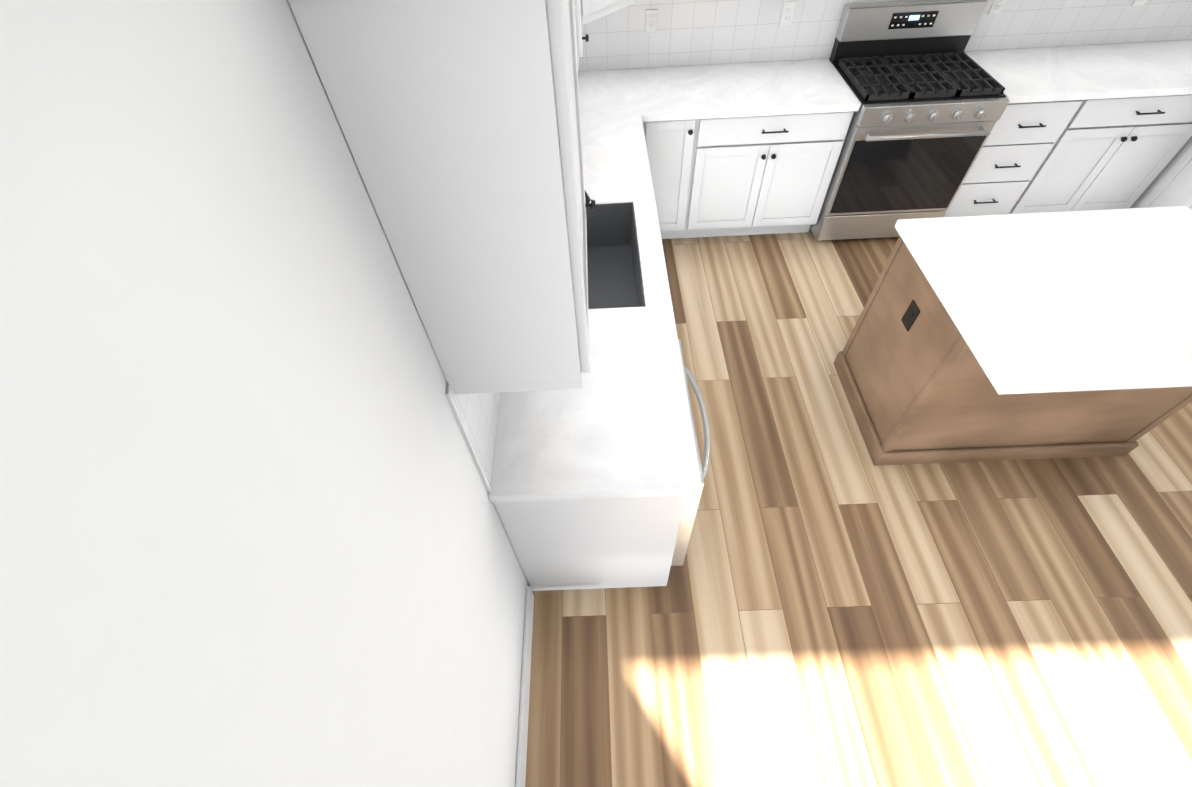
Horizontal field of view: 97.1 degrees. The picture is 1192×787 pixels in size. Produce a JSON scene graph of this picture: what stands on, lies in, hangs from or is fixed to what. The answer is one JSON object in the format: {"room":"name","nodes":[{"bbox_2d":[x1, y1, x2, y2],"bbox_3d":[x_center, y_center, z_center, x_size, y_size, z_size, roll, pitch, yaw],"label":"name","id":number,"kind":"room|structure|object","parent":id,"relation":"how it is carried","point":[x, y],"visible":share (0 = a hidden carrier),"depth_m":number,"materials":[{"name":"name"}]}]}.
{"room":"kitchen","nodes":[
{"label":"kitchen","id":0,"kind":"room"},
{"bbox_2d":[0,0,528,786],"bbox_3d":[-0.410,-0.182,1.496,0.150,2.460,5.390,-2,52,1],"label":"wall","id":1,"kind":"structure","parent":0,"point":[252,532],"depth_m":0.48,"materials":[{"name":"paint"}]},
{"bbox_2d":[288,0,595,393],"bbox_3d":[-0.168,-0.496,1.065,0.367,0.818,0.710,-2,52,1],"label":"upper cabinet","id":2,"kind":"object","parent":1,"relation":"attached to","point":[459,122],"visible":1,"depth_m":0.78,"materials":[{"name":"paint"}]},
{"bbox_2d":[445,382,500,492],"bbox_3d":[-0.354,-0.995,2.220,0.007,0.469,2.880,-2,52,1],"label":"tile backsplash","id":3,"kind":"structure","parent":1,"relation":"attached to","point":[476,414],"depth_m":1.44,"materials":[{"name":"white tile"}]},
{"bbox_2d":[515,586,533,786],"bbox_3d":[-0.246,1.723,1.490,0.016,0.135,2.280,-2,52,1],"label":"baseboard","id":4,"kind":"structure","parent":1,"relation":"attached to","point":[520,774],"depth_m":1.90,"materials":[{"name":"white paint"}]},
{"bbox_2d":[573,0,596,67],"bbox_3d":[-0.215,-1.884,2.096,0.360,0.823,0.548,-2,52,1],"label":"upper cabinet","id":5,"kind":"object","parent":1,"relation":"attached to","point":[586,11],"depth_m":2.23,"materials":[{"name":"paint"}]},
{"bbox_2d":[593,0,656,18],"bbox_3d":[-0.081,-2.283,2.396,0.652,0.823,0.674,-2,52,1],"label":"upper cabinet","id":6,"kind":"object","parent":1,"relation":"attached to","point":[602,7],"depth_m":2.65,"materials":[{"name":"paint"}]},
{"bbox_2d":[525,228,1191,786],"bbox_3d":[2.436,0.480,2.466,5.750,0.100,5.390,-2,52,1],"label":"floor","id":7,"kind":"structure","parent":0,"point":[829,604],"depth_m":2.16,"materials":[{"name":"brown wood"}]},
{"bbox_2d":[494,495,685,590],"bbox_3d":[-0.018,-0.580,2.787,0.620,0.872,2.897,-2,52,1],"label":"base cabinet","id":8,"kind":"object","parent":7,"relation":"on","point":[625,542],"visible":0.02,"depth_m":1.82,"materials":[{"name":"paint"}]},
{"bbox_2d":[642,118,713,238],"bbox_3d":[0.447,-1.513,3.483,0.412,0.872,0.593,-2,52,1],"label":"base cabinet","id":9,"kind":"object","parent":7,"relation":"on","point":[678,151],"depth_m":3.20,"materials":[{"name":"paint"}]},
{"bbox_2d":[488,69,701,502],"bbox_3d":[-0.038,-0.854,2.421,0.618,0.040,2.910,-2,52,1],"label":"countertop","id":10,"kind":"structure","parent":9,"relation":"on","point":[618,425],"depth_m":1.71,"materials":[{"name":"stone"}]},
{"bbox_2d":[585,191,590,202],"bbox_3d":[-0.159,-0.762,2.099,0.277,0.364,0.080,-2,52,1],"label":"faucet","id":11,"kind":"object","parent":10,"relation":"on","point":[587,199],"visible":0.02,"depth_m":2.07,"materials":[{"name":"black"}]},
{"bbox_2d":[586,202,644,308],"bbox_3d":[-0.001,-0.520,2.293,0.367,0.234,0.697,-2,52,1],"label":"sink","id":12,"kind":"object","parent":10,"relation":"in","point":[614,272],"visible":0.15,"depth_m":2.46,"materials":[{"name":"grey metal"}]},
{"bbox_2d":[578,69,623,114],"bbox_3d":[-0.044,-1.758,3.116,0.360,0.040,0.630,-2,52,1],"label":"countertop","id":13,"kind":"structure","parent":9,"relation":"on","point":[600,91],"depth_m":3.09,"materials":[{"name":"stone"}]},
{"bbox_2d":[671,339,710,565],"bbox_3d":[0.055,0.309,2.101,0.698,0.868,0.596,-2,52,1],"label":"dishwasher","id":14,"kind":"object","parent":7,"relation":"on","point":[690,508],"visible":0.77,"depth_m":1.80,"materials":[{"name":"grey metal"}]},
{"bbox_2d":[698,111,853,236],"bbox_3d":[0.993,-1.536,3.474,0.950,0.872,0.593,-2,52,1],"label":"base cabinet","id":15,"kind":"object","parent":7,"relation":"on","point":[737,176],"depth_m":3.23,"materials":[{"name":"paint"}]},
{"bbox_2d":[632,58,860,121],"bbox_3d":[0.854,-1.796,3.102,1.197,0.040,0.630,-2,52,1],"label":"countertop","id":16,"kind":"structure","parent":15,"relation":"on","point":[809,86],"depth_m":3.04,"materials":[{"name":"stone"}]},
{"bbox_2d":[810,0,1009,240],"bbox_3d":[1.861,-1.621,3.290,0.784,1.200,0.706,-2,52,1],"label":"range","id":17,"kind":"object","parent":7,"relation":"on","point":[926,89],"visible":0.98,"depth_m":3.08,"materials":[{"name":"silver metal"}]},
{"bbox_2d":[833,206,1191,465],"bbox_3d":[1.923,-0.136,2.325,1.214,0.914,0.938,-2,52,1],"label":"kitchen island","id":18,"kind":"object","parent":7,"relation":"on","point":[1045,335],"visible":1,"depth_m":2.12,"materials":[{"name":"white stone"}]},
{"bbox_2d":[944,99,1101,216],"bbox_3d":[2.535,-1.601,3.450,0.541,0.872,0.593,-2,52,1],"label":"base cabinet","id":19,"kind":"object","parent":7,"relation":"on","point":[1022,149],"depth_m":3.18,"materials":[{"name":"paint"}]},
{"bbox_2d":[1026,94,1191,212],"bbox_3d":[3.138,-1.627,3.440,0.800,0.872,0.593,-2,52,1],"label":"base cabinet","id":20,"kind":"object","parent":7,"relation":"on","point":[1126,143],"depth_m":3.19,"materials":[{"name":"paint"}]},
{"bbox_2d":[964,39,1191,103],"bbox_3d":[3.183,-1.899,3.069,1.873,0.040,0.618,-2,52,1],"label":"countertop","id":21,"kind":"structure","parent":20,"relation":"on","point":[1154,68],"depth_m":3.03,"materials":[{"name":"stone"}]},
{"bbox_2d":[1130,136,1191,209],"bbox_3d":[3.853,-1.162,3.048,0.592,0.872,0.637,-2,52,1],"label":"base cabinet","id":22,"kind":"object","parent":7,"relation":"on","point":[1170,185],"depth_m":3.24,"materials":[{"name":"paint"}]},
{"bbox_2d":[1137,139,1189,199],"bbox_3d":[3.839,-1.626,3.406,0.592,0.872,0.669,-2,52,1],"label":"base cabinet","id":23,"kind":"object","parent":7,"relation":"on","point":[1189,139],"depth_m":3.32,"materials":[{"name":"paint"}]},
{"bbox_2d":[594,39,1190,70],"bbox_3d":[2.324,-2.374,3.052,5.450,2.460,0.150,-2,52,1],"label":"wall","id":24,"kind":"structure","parent":0,"point":[829,58],"depth_m":3.27,"materials":[{"name":"paint"}]},
{"bbox_2d":[577,0,1191,70],"bbox_3d":[1.855,-2.244,3.075,4.499,0.469,0.005,-2,52,1],"label":"tile backsplash","id":25,"kind":"structure","parent":24,"relation":"attached to","point":[697,32],"depth_m":3.15,"materials":[{"name":"white tile"}]},
{"bbox_2d":[645,9,657,32],"bbox_3d":[0.326,-2.182,3.083,0.070,0.115,0.008,-2,52,1],"label":"electrical outlet","id":26,"kind":"object","parent":25,"relation":"attached to","point":[651,20],"visible":1,"depth_m":3.08,"materials":[{"name":"white plastic"}]},
{"bbox_2d":[779,2,795,25],"bbox_3d":[1.118,-2.215,3.070,0.070,0.115,0.008,-2,52,1],"label":"electrical outlet","id":27,"kind":"object","parent":25,"relation":"attached to","point":[787,13],"visible":1,"depth_m":3.07,"materials":[{"name":"white plastic"}]},
{"bbox_2d":[988,0,1005,14],"bbox_3d":[2.340,-2.267,3.051,0.070,0.115,0.008,-2,52,1],"label":"electrical outlet","id":28,"kind":"object","parent":25,"relation":"attached to","point":[996,6],"visible":1,"depth_m":3.07,"materials":[{"name":"white plastic"}]},
{"bbox_2d":[1131,0,1146,6],"bbox_3d":[3.169,-2.303,3.038,0.070,0.115,0.008,-2,52,1],"label":"electrical outlet","id":29,"kind":"object","parent":25,"relation":"attached to","point":[1137,3],"visible":1,"depth_m":3.07,"materials":[{"name":"white plastic"}]}
]}

